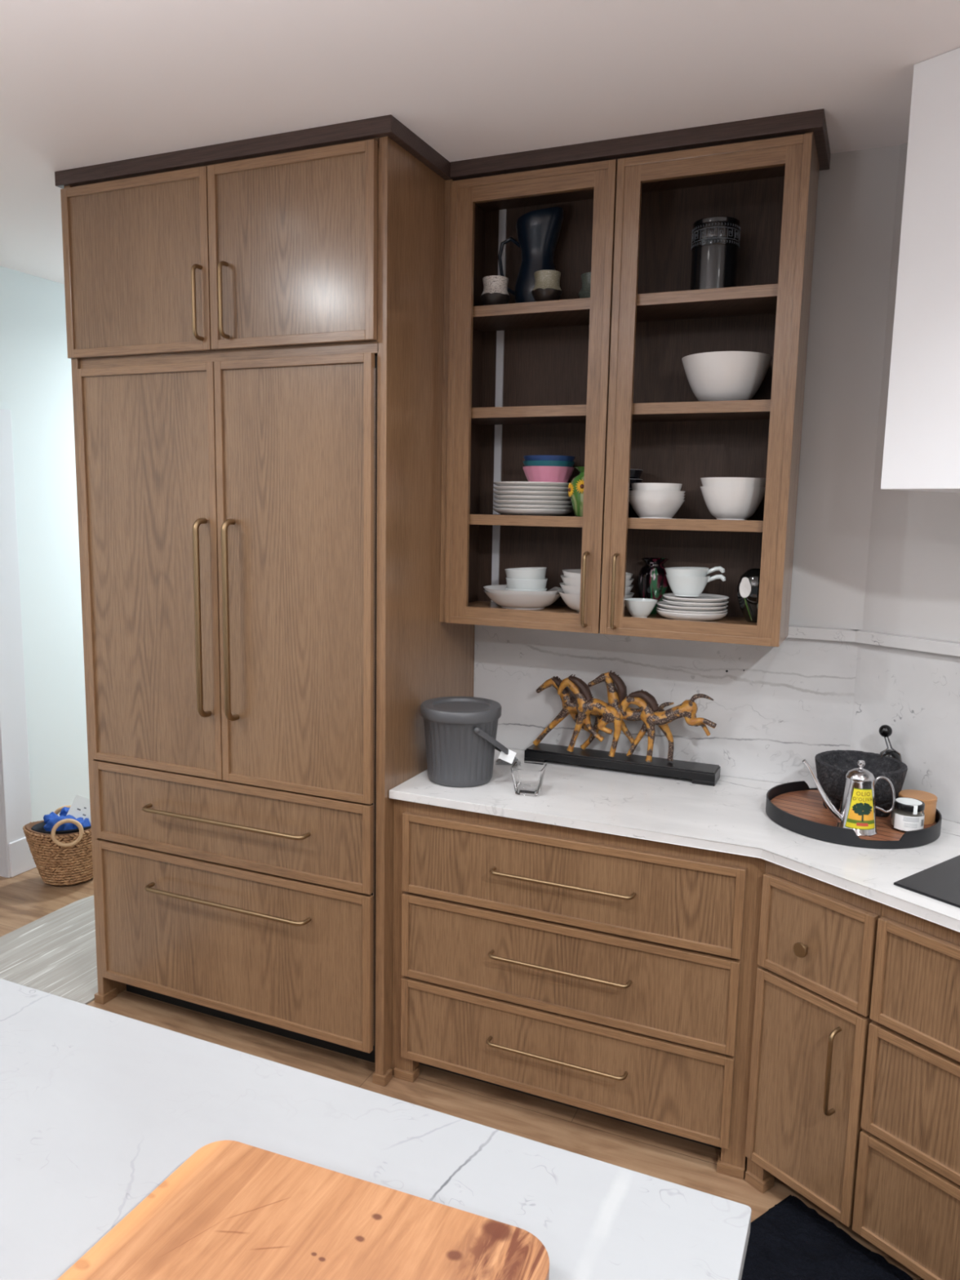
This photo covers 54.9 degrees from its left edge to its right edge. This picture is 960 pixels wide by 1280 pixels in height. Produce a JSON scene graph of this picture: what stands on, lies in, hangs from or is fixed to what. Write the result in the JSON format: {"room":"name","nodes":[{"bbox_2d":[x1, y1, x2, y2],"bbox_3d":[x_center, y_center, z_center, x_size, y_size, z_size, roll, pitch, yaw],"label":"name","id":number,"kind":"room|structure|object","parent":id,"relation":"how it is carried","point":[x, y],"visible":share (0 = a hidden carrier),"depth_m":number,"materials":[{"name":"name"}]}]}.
{"room":"kitchen","nodes":[
{"label":"kitchen","id":0,"kind":"room"},
{"bbox_2d":[0,266,89,822],"bbox_3d":[-2.898,-0.047,2.530,0.120,2.728,9.500,5,9,23],"label":"wall","id":1,"kind":"structure","parent":0,"point":[36,385],"depth_m":4.33,"materials":[{"name":"white paint"}]},
{"bbox_2d":[0,408,31,877],"bbox_3d":[-2.420,0.105,3.679,0.150,2.120,1.292,5,9,23],"label":"door","id":2,"kind":"structure","parent":1,"relation":"attached to","point":[15,811],"depth_m":4.19,"materials":[{"name":"white paint"}]},
{"bbox_2d":[8,836,35,877],"bbox_3d":[-1.568,0.830,5.630,0.022,0.165,3.020,5,9,23],"label":"baseboard","id":3,"kind":"structure","parent":1,"relation":"attached to","point":[21,860],"depth_m":4.30,"materials":[{"name":"white paint"}]},
{"bbox_2d":[0,866,923,1279],"bbox_3d":[-0.353,1.523,1.737,9.400,0.060,9.700,5,9,23],"label":"floor","id":4,"kind":"structure","parent":0,"point":[25,899],"depth_m":2.73,"materials":[{"name":"brown wood"}]},
{"bbox_2d":[0,895,97,1004],"bbox_3d":[-1.902,1.304,2.826,0.685,0.007,2.700,5,9,23],"label":"runner rug","id":5,"kind":"object","parent":4,"relation":"on","point":[55,953],"visible":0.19,"depth_m":3.54,"materials":[{"name":"beige fabric"}]},
{"bbox_2d":[22,804,93,885],"bbox_3d":[-1.885,0.940,4.232,0.355,0.315,0.275,1,8,-3],"label":"woven basket","id":6,"kind":"object","parent":4,"relation":"on","point":[64,857],"visible":0.77,"depth_m":4.14,"materials":[{"name":"brown wicker"}]},
{"bbox_2d":[42,806,90,831],"bbox_3d":[-1.880,0.828,4.203,0.206,0.118,0.144,-2,9,-18],"label":"cloth","id":7,"kind":"object","parent":6,"relation":"in","point":[50,821],"visible":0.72,"depth_m":4.18,"materials":[{"name":"blue fabric"}]},
{"bbox_2d":[66,795,90,822],"bbox_3d":[-1.806,0.815,4.230,0.217,0.217,0.041,-2,9,-23],"label":"paper sheet","id":8,"kind":"object","parent":6,"relation":"in","point":[80,806],"visible":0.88,"depth_m":4.22,"materials":[{"name":"white paper"}]},
{"bbox_2d":[75,352,377,1062],"bbox_3d":[-0.688,0.212,3.100,1.072,2.138,0.668,5,9,23],"label":"refrigerator","id":9,"kind":"object","parent":4,"relation":"on","point":[228,508],"visible":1,"depth_m":2.81,"materials":[{"name":"brown wood"}]},
{"bbox_2d":[54,114,475,1086],"bbox_3d":[-0.668,-0.084,3.086,1.176,2.728,0.706,5,9,23],"label":"tall cabinet","id":10,"kind":"object","parent":4,"relation":"on","point":[325,240],"visible":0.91,"depth_m":2.65,"materials":[{"name":"brown wood"}]},
{"bbox_2d":[0,978,751,1279],"bbox_3d":[-0.843,1.125,1.014,2.009,0.914,1.193,5,9,23],"label":"kitchen island","id":11,"kind":"object","parent":4,"relation":"on","point":[99,1108],"visible":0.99,"depth_m":1.18,"materials":[{"name":"white stone"}]},
{"bbox_2d":[57,1140,549,1279],"bbox_3d":[-0.225,0.682,0.840,0.449,0.036,0.537,5,9,23],"label":"cutting board","id":12,"kind":"object","parent":11,"relation":"on","point":[233,1210],"visible":1,"depth_m":1.00,"materials":[{"name":"brown wood"}]},
{"bbox_2d":[391,799,765,1179],"bbox_3d":[0.401,0.909,2.780,1.215,0.888,0.648,5,9,23],"label":"base cabinet","id":13,"kind":"object","parent":4,"relation":"on","point":[613,976],"visible":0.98,"depth_m":2.52,"materials":[{"name":"brown wood"}]},
{"bbox_2d":[744,860,882,1226],"bbox_3d":[0.961,0.967,2.451,0.635,0.888,0.449,-5,10,-36],"label":"base cabinet","id":14,"kind":"object","parent":4,"relation":"on","point":[817,942],"visible":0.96,"depth_m":2.22,"materials":[{"name":"brown wood"}]},
{"bbox_2d":[741,1194,913,1279],"bbox_3d":[0.835,1.513,1.687,0.763,0.018,1.158,-5,10,-36],"label":"kitchen mat","id":15,"kind":"object","parent":4,"relation":"on","point":[790,1241],"visible":0.8,"depth_m":2.17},
{"bbox_2d":[852,903,959,1279],"bbox_3d":[1.399,1.054,1.898,0.596,0.888,0.969,-5,10,-36],"label":"base cabinet","id":16,"kind":"object","parent":4,"relation":"on","point":[907,1202],"visible":1,"depth_m":2.02,"materials":[{"name":"brown wood"}]},
{"bbox_2d":[389,748,959,932],"bbox_3d":[0.935,0.530,2.272,2.723,0.025,0.939,8,11,40],"label":"countertop","id":17,"kind":"structure","parent":16,"relation":"on","point":[730,815],"depth_m":2.49,"materials":[{"name":"white stone"}]},
{"bbox_2d":[420,696,516,786],"bbox_3d":[-0.052,0.307,2.795,0.258,0.232,0.254,-3,9,-24],"label":"bucket","id":18,"kind":"object","parent":17,"relation":"on","point":[460,731],"visible":1,"depth_m":2.71,"materials":[{"name":"grey plastic"}]},
{"bbox_2d":[495,757,520,764],"bbox_3d":[0.091,0.380,2.984,0.081,0.033,0.065,2,8,6],"label":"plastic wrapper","id":19,"kind":"object","parent":17,"relation":"on","point":[500,762],"visible":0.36,"depth_m":2.96,"materials":[{"name":"white plastic"}]},
{"bbox_2d":[511,760,546,796],"bbox_3d":[0.141,0.403,2.677,0.091,0.081,0.091,3,8,15],"label":"glass tumbler","id":20,"kind":"object","parent":17,"relation":"on","point":[527,776],"visible":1,"depth_m":2.65,"materials":[{"name":"clear glass"}]},
{"bbox_2d":[524,670,720,786],"bbox_3d":[0.448,0.256,2.922,0.612,0.314,0.102,5,9,23],"label":"horse sculpture","id":21,"kind":"object","parent":17,"relation":"on","point":[580,708],"visible":1,"depth_m":2.91,"materials":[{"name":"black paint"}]},
{"bbox_2d":[765,780,942,848],"bbox_3d":[1.001,0.465,2.495,0.438,0.044,0.438,7,10,35],"label":"round tray","id":22,"kind":"object","parent":17,"relation":"on","point":[799,808],"visible":0.66,"depth_m":2.39,"materials":[{"name":"brown wood"}]},
{"bbox_2d":[802,759,895,836],"bbox_3d":[0.936,0.395,2.353,0.243,0.184,0.100,1,8,0],"label":"can","id":23,"kind":"object","parent":22,"relation":"on","point":[857,812],"visible":0.96,"depth_m":2.33,"materials":[{"name":"silver metal"}]},
{"bbox_2d":[814,750,907,817],"bbox_3d":[1.039,0.396,2.534,0.235,0.135,0.235,5,9,23],"label":"molcajete","id":24,"kind":"object","parent":22,"relation":"on","point":[832,766],"visible":0.66,"depth_m":2.50,"materials":[{"name":"stone"}]},
{"bbox_2d":[878,724,902,761],"bbox_3d":[1.148,0.346,2.595,0.066,0.220,0.060,-6,11,-41],"label":"grinder","id":25,"kind":"object","parent":22,"relation":"on","point":[885,731],"visible":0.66,"depth_m":2.58,"materials":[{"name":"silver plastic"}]},
{"bbox_2d":[890,797,924,832],"bbox_3d":[1.099,0.450,2.374,0.077,0.074,0.078,1,8,0],"label":"glass jar","id":26,"kind":"object","parent":22,"relation":"on","point":[908,814],"visible":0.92,"depth_m":2.35,"materials":[{"name":"white glass"}]},
{"bbox_2d":[897,789,937,825],"bbox_3d":[1.159,0.443,2.452,0.094,0.068,0.094,5,9,23],"label":"canister","id":27,"kind":"object","parent":22,"relation":"on","point":[930,800],"visible":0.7,"depth_m":2.42,"materials":[{"name":"orange wood"}]},
{"bbox_2d":[893,854,959,907],"bbox_3d":[1.395,0.582,1.855,0.507,0.006,0.902,-5,10,-36],"label":"cooktop","id":28,"kind":"object","parent":17,"relation":"in","point":[940,882],"visible":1,"depth_m":2.06,"materials":[{"name":"black glass"}]},
{"bbox_2d":[0,0,959,284],"bbox_3d":[-0.301,-1.256,1.340,9.400,0.100,9.700,5,9,23],"label":"ceiling","id":29,"kind":"structure","parent":0,"point":[83,82],"depth_m":2.14,"materials":[{"name":"white paint"}]},
{"bbox_2d":[506,145,899,787],"bbox_3d":[0.069,-0.087,3.206,2.388,2.728,0.100,5,9,23],"label":"wall","id":30,"kind":"structure","parent":0,"point":[856,197],"depth_m":2.64,"materials":[{"name":"white paint"}]},
{"bbox_2d":[440,108,831,647],"bbox_3d":[0.416,-0.705,2.724,1.051,1.356,0.348,5,9,23],"label":"upper cabinet","id":31,"kind":"object","parent":30,"relation":"attached to","point":[600,380],"visible":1,"depth_m":2.69,"materials":[{"name":"brown wood"}]},
{"bbox_2d":[480,275,510,305],"bbox_3d":[0.046,-1.043,2.784,0.091,0.088,0.091,5,9,23],"label":"cup","id":32,"kind":"object","parent":31,"relation":"on","point":[495,291],"visible":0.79,"depth_m":2.75,"materials":[{"name":"white ceramic"}]},
{"bbox_2d":[483,590,559,609],"bbox_3d":[0.138,-0.130,2.941,0.254,0.050,0.254,5,9,23],"label":"dish","id":33,"kind":"object","parent":31,"relation":"on","point":[505,601],"visible":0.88,"depth_m":2.85,"materials":[{"name":"white ceramic"}]},
{"bbox_2d":[483,584,562,595],"bbox_3d":[0.137,-0.141,2.941,0.254,0.050,0.254,5,9,23],"label":"dish","id":34,"kind":"object","parent":33,"relation":"on","point":[498,588],"visible":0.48,"depth_m":2.85,"materials":[{"name":"white ceramic"}]},
{"bbox_2d":[505,586,546,591],"bbox_3d":[0.145,-0.142,2.917,0.133,0.045,0.133,5,9,23],"label":"ramekin","id":35,"kind":"object","parent":34,"relation":"on","point":[506,588],"visible":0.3,"depth_m":2.86,"materials":[{"name":"white ceramic"}]},
{"bbox_2d":[506,577,547,589],"bbox_3d":[0.147,-0.173,2.913,0.133,0.045,0.133,5,9,23],"label":"ramekin","id":36,"kind":"object","parent":35,"relation":"on","point":[513,584],"visible":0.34,"depth_m":2.86,"materials":[{"name":"white ceramic"}]},
{"bbox_2d":[504,567,546,579],"bbox_3d":[0.144,-0.204,2.910,0.132,0.053,0.133,5,9,27],"label":"ramekin","id":37,"kind":"object","parent":36,"relation":"on","point":[522,573],"visible":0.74,"depth_m":2.86,"materials":[{"name":"white ceramic"}]},
{"bbox_2d":[497,207,563,302],"bbox_3d":[0.158,-1.148,2.810,0.177,0.293,0.143,-1,8,-16],"label":"pitcher","id":38,"kind":"object","parent":31,"relation":"on","point":[538,231],"visible":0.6,"depth_m":2.77,"materials":[{"name":"blue ceramic"}]},
{"bbox_2d":[493,508,573,515],"bbox_3d":[0.166,-0.400,2.892,0.251,0.020,0.251,5,9,23],"label":"dinner plate","id":39,"kind":"object","parent":31,"relation":"on","point":[531,512],"visible":0.94,"depth_m":2.79,"materials":[{"name":"white ceramic"}]},
{"bbox_2d":[493,504,573,509],"bbox_3d":[0.167,-0.413,2.890,0.254,0.016,0.254,5,9,23],"label":"dinner plate","id":40,"kind":"object","parent":39,"relation":"on","point":[498,506],"visible":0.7,"depth_m":2.78,"materials":[{"name":"white ceramic"}]},
{"bbox_2d":[493,499,571,506],"bbox_3d":[0.167,-0.427,2.888,0.252,0.016,0.252,5,9,23],"label":"dinner plate","id":41,"kind":"object","parent":40,"relation":"on","point":[497,501],"visible":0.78,"depth_m":2.79,"materials":[{"name":"white ceramic"}]},
{"bbox_2d":[493,495,570,501],"bbox_3d":[0.169,-0.441,2.885,0.252,0.016,0.252,5,9,23],"label":"dinner plate","id":42,"kind":"object","parent":41,"relation":"on","point":[499,497],"visible":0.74,"depth_m":2.78,"materials":[{"name":"white ceramic"}]},
{"bbox_2d":[493,490,568,496],"bbox_3d":[0.168,-0.454,2.884,0.254,0.016,0.254,5,9,23],"label":"dinner plate","id":43,"kind":"object","parent":42,"relation":"on","point":[497,492],"visible":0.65,"depth_m":2.78,"materials":[{"name":"white ceramic"}]},
{"bbox_2d":[493,485,568,492],"bbox_3d":[0.168,-0.468,2.882,0.254,0.016,0.254,5,9,23],"label":"dinner plate","id":44,"kind":"object","parent":43,"relation":"on","point":[508,487],"visible":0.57,"depth_m":2.78,"materials":[{"name":"white ceramic"}]},
{"bbox_2d":[493,481,568,487],"bbox_3d":[0.167,-0.482,2.881,0.254,0.016,0.254,5,9,23],"label":"dinner plate","id":45,"kind":"object","parent":44,"relation":"on","point":[497,483],"visible":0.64,"depth_m":2.78,"materials":[{"name":"white ceramic"}]},
{"bbox_2d":[522,466,573,482],"bbox_3d":[0.210,-0.508,2.851,0.158,0.050,0.158,5,9,23],"label":"bowl","id":46,"kind":"object","parent":45,"relation":"on","point":[533,473],"visible":0.83,"depth_m":2.79,"materials":[{"name":"pink ceramic"}]},
{"bbox_2d":[522,460,574,466],"bbox_3d":[0.211,-0.524,2.848,0.160,0.050,0.160,5,9,23],"label":"bowl","id":47,"kind":"object","parent":46,"relation":"on","point":[527,463],"visible":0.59,"depth_m":2.78,"materials":[{"name":"teal ceramic"}]},
{"bbox_2d":[523,455,574,461],"bbox_3d":[0.212,-0.539,2.845,0.159,0.050,0.159,5,9,23],"label":"bowl","id":48,"kind":"object","parent":47,"relation":"on","point":[563,458],"visible":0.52,"depth_m":2.78,"materials":[{"name":"blue ceramic"}]},
{"bbox_2d":[531,270,562,302],"bbox_3d":[0.197,-1.029,2.708,0.091,0.088,0.091,5,9,23],"label":"cup","id":49,"kind":"object","parent":31,"relation":"on","point":[547,282],"visible":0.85,"depth_m":2.68,"materials":[{"name":"ceramic"}]},
{"bbox_2d":[568,466,584,516],"bbox_3d":[0.314,-0.441,2.748,0.100,0.146,0.106,5,9,23],"label":"ceramic pitcher","id":50,"kind":"object","parent":31,"relation":"on","point":[575,489],"visible":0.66,"depth_m":2.72,"materials":[{"name":"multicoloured ceramic"}]},
{"bbox_2d":[578,271,591,298],"bbox_3d":[0.336,-1.028,2.720,0.091,0.088,0.091,5,9,23],"label":"cup","id":51,"kind":"object","parent":31,"relation":"on","point":[584,292],"visible":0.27,"depth_m":2.69,"materials":[{"name":"grey ceramic"}]},
{"bbox_2d":[558,590,634,612],"bbox_3d":[0.356,-0.117,2.845,0.232,0.060,0.232,5,9,23],"label":"bowl","id":52,"kind":"object","parent":31,"relation":"on","point":[572,601],"visible":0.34,"depth_m":2.79,"materials":[{"name":"white ceramic"}]},
{"bbox_2d":[560,582,633,595],"bbox_3d":[0.357,-0.141,2.841,0.226,0.060,0.226,5,9,23],"label":"bowl","id":53,"kind":"object","parent":52,"relation":"on","point":[566,588],"visible":0.22,"depth_m":2.78,"materials":[{"name":"white ceramic"}]},
{"bbox_2d":[560,574,634,586],"bbox_3d":[0.358,-0.163,2.838,0.224,0.060,0.224,6,9,23],"label":"bowl","id":54,"kind":"object","parent":53,"relation":"on","point":[567,581],"visible":0.27,"depth_m":2.77,"materials":[{"name":"white ceramic"}]},
{"bbox_2d":[562,568,632,580],"bbox_3d":[0.358,-0.178,2.836,0.216,0.060,0.216,6,10,23],"label":"bowl","id":55,"kind":"object","parent":54,"relation":"on","point":[568,573],"visible":0.22,"depth_m":2.80,"materials":[{"name":"white ceramic"}]},
{"bbox_2d":[469,514,763,532],"bbox_3d":[0.400,-0.354,2.780,0.976,0.031,0.220,5,9,23],"label":"shelf","id":56,"kind":"object","parent":31,"relation":"attached to","point":[569,522],"depth_m":2.73,"materials":[{"name":"brown wood"}]},
{"bbox_2d":[471,399,770,425],"bbox_3d":[0.406,-0.671,2.734,0.976,0.031,0.220,5,9,23],"label":"shelf","id":57,"kind":"object","parent":31,"relation":"attached to","point":[738,412],"depth_m":2.69,"materials":[{"name":"brown wood"}]},
{"bbox_2d":[472,283,777,331],"bbox_3d":[0.411,-0.963,2.693,0.976,0.031,0.220,5,9,23],"label":"shelf","id":58,"kind":"object","parent":31,"relation":"attached to","point":[757,303],"depth_m":2.66,"materials":[{"name":"brown wood"}]},
{"bbox_2d":[628,501,635,517],"bbox_3d":[0.421,-0.406,2.832,0.145,0.059,0.145,5,9,23],"label":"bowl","id":59,"kind":"object","parent":31,"relation":"on","point":[631,512],"visible":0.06,"depth_m":2.79,"materials":[{"name":"black ceramic"}]},
{"bbox_3d":[0.422,-0.434,2.828,0.145,0.059,0.145,5,9,23],"label":"bowl","id":60,"kind":"object","parent":59,"relation":"on","visible":0},
{"bbox_2d":[629,478,642,488],"bbox_3d":[0.422,-0.462,2.825,0.145,0.059,0.145,5,9,23],"label":"bowl","id":61,"kind":"object","parent":60,"relation":"on","point":[631,480],"visible":0.15,"depth_m":2.77,"materials":[{"name":"black ceramic"}]},
{"bbox_2d":[630,469,642,479],"bbox_3d":[0.423,-0.489,2.821,0.145,0.059,0.145,5,9,23],"label":"bowl","id":62,"kind":"object","parent":61,"relation":"on","point":[634,473],"visible":0.18,"depth_m":2.77,"materials":[{"name":"black ceramic"}]},
{"bbox_2d":[624,598,657,617],"bbox_3d":[0.471,-0.093,2.719,0.100,0.052,0.100,5,9,23],"label":"dip bowl","id":63,"kind":"object","parent":31,"relation":"on","point":[637,607],"visible":0.91,"depth_m":2.69,"materials":[{"name":"white ceramic"}]},
{"bbox_2d":[637,557,670,614],"bbox_3d":[0.531,-0.165,2.822,0.098,0.168,0.098,5,9,23],"label":"glass vase","id":64,"kind":"object","parent":31,"relation":"on","point":[652,581],"visible":0.73,"depth_m":2.78,"materials":[{"name":"glass"}]},
{"bbox_2d":[628,498,684,518],"bbox_3d":[0.514,-0.384,2.701,0.165,0.054,0.165,5,9,23],"label":"soup bowl","id":65,"kind":"object","parent":31,"relation":"on","point":[643,508],"visible":0.93,"depth_m":2.65,"materials":[{"name":"white ceramic"}]},
{"bbox_2d":[628,496,684,499],"bbox_3d":[0.514,-0.392,2.700,0.165,0.054,0.165,5,9,23],"label":"soup bowl","id":66,"kind":"object","parent":65,"relation":"on","point":[630,497],"visible":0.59,"depth_m":2.63,"materials":[{"name":"white ceramic"}]},
{"bbox_2d":[629,493,685,497],"bbox_3d":[0.514,-0.400,2.699,0.165,0.054,0.165,5,9,23],"label":"soup bowl","id":67,"kind":"object","parent":66,"relation":"on","point":[630,494],"visible":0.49,"depth_m":2.63,"materials":[{"name":"white ceramic"}]},
{"bbox_2d":[629,490,684,493],"bbox_3d":[0.514,-0.408,2.698,0.165,0.054,0.165,5,9,23],"label":"soup bowl","id":68,"kind":"object","parent":67,"relation":"on","point":[630,491],"visible":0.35,"depth_m":2.63,"materials":[{"name":"white ceramic"}]},
{"bbox_2d":[631,483,682,490],"bbox_3d":[0.514,-0.422,2.696,0.147,0.068,0.147,5,9,23],"label":"soup bowl","id":69,"kind":"object","parent":68,"relation":"on","point":[635,486],"visible":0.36,"depth_m":2.63,"materials":[{"name":"white ceramic"}]},
{"bbox_2d":[655,608,727,621],"bbox_3d":[0.622,-0.076,2.718,0.206,0.024,0.206,5,9,23],"label":"plate","id":70,"kind":"object","parent":31,"relation":"in","point":[696,617],"visible":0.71,"depth_m":2.63,"materials":[{"name":"white ceramic"}]},
{"bbox_2d":[656,605,728,613],"bbox_3d":[0.622,-0.087,2.716,0.206,0.014,0.206,5,9,23],"label":"plate","id":71,"kind":"object","parent":70,"relation":"on","point":[725,610],"visible":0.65,"depth_m":2.64,"materials":[{"name":"white ceramic"}]},
{"bbox_2d":[656,600,728,611],"bbox_3d":[0.622,-0.099,2.714,0.206,0.014,0.206,5,9,23],"label":"plate","id":72,"kind":"object","parent":71,"relation":"on","point":[663,604],"visible":0.64,"depth_m":2.64,"materials":[{"name":"white ceramic"}]},
{"bbox_2d":[662,597,728,607],"bbox_3d":[0.631,-0.110,2.709,0.190,0.014,0.190,5,9,23],"label":"plate","id":73,"kind":"object","parent":72,"relation":"on","point":[669,602],"visible":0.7,"depth_m":2.64,"materials":[{"name":"white ceramic"}]},
{"bbox_2d":[662,593,728,603],"bbox_3d":[0.632,-0.122,2.707,0.190,0.014,0.190,5,9,23],"label":"plate","id":74,"kind":"object","parent":73,"relation":"on","point":[703,597],"visible":0.83,"depth_m":2.68,"materials":[{"name":"white ceramic"}]},
{"bbox_2d":[665,573,725,596],"bbox_3d":[0.621,-0.163,2.711,0.156,0.066,0.128,-1,8,-16],"label":"bowl","id":75,"kind":"object","parent":74,"relation":"on","point":[683,586],"visible":0.98,"depth_m":2.67,"materials":[{"name":"white ceramic"}]},
{"bbox_2d":[664,566,724,576],"bbox_3d":[0.614,-0.183,2.694,0.128,0.070,0.157,-6,11,-40],"label":"bowl","id":76,"kind":"object","parent":75,"relation":"on","point":[680,571],"visible":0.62,"depth_m":2.66,"materials":[{"name":"white ceramic"}]},
{"bbox_2d":[689,216,740,289],"bbox_3d":[0.655,-1.059,2.582,0.131,0.200,0.131,5,9,23],"label":"canister","id":77,"kind":"object","parent":31,"relation":"on","point":[715,240],"visible":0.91,"depth_m":2.53,"materials":[{"name":"black ceramic"}]},
{"bbox_2d":[681,351,772,401],"bbox_3d":[0.694,-0.729,2.614,0.248,0.130,0.248,5,9,23],"label":"salad bowl","id":78,"kind":"object","parent":31,"relation":"on","point":[721,375],"visible":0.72,"depth_m":2.53,"materials":[{"name":"white ceramic"}]},
{"bbox_2d":[700,485,765,519],"bbox_3d":[0.718,-0.388,2.628,0.185,0.092,0.185,5,9,23],"label":"serving bowl","id":79,"kind":"object","parent":31,"relation":"on","point":[722,502],"visible":0.94,"depth_m":2.57,"materials":[{"name":"white ceramic"}]},
{"bbox_2d":[700,477,765,487],"bbox_3d":[0.718,-0.412,2.624,0.185,0.092,0.185,5,9,23],"label":"serving bowl","id":80,"kind":"object","parent":79,"relation":"on","point":[706,482],"visible":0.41,"depth_m":2.54,"materials":[{"name":"white ceramic"}]},
{"bbox_2d":[737,568,759,622],"bbox_3d":[0.790,-0.127,2.646,0.108,0.153,0.096,5,9,23],"label":"vase","id":81,"kind":"object","parent":31,"relation":"on","point":[748,587],"visible":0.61,"depth_m":2.62,"materials":[{"name":"black ceramic"}]},
{"bbox_2d":[473,624,859,787],"bbox_3d":[0.540,0.168,2.954,1.225,0.485,0.044,5,9,23],"label":"backsplash","id":82,"kind":"structure","parent":30,"relation":"attached to","point":[792,703],"depth_m":2.89,"materials":[{"name":"white stone"}]},
{"bbox_2d":[862,142,959,823],"bbox_3d":[2.222,0.222,1.329,0.120,2.728,3.554,-5,10,-36],"label":"wall","id":83,"kind":"structure","parent":0,"point":[913,584],"depth_m":2.56,"materials":[{"name":"white paint"}]},
{"bbox_2d":[849,629,959,823],"bbox_3d":[1.790,0.357,1.791,0.046,0.485,2.367,-5,10,-36],"label":"backsplash","id":84,"kind":"structure","parent":83,"relation":"attached to","point":[910,685],"depth_m":2.56,"materials":[{"name":"white stone"}]},
{"bbox_2d":[880,47,959,493],"bbox_3d":[1.508,-0.751,1.736,0.409,0.943,1.292,-5,10,-36],"label":"range hood","id":85,"kind":"object","parent":83,"relation":"attached to","point":[922,449],"visible":1,"depth_m":2.07,"materials":[{"name":"white paint"}]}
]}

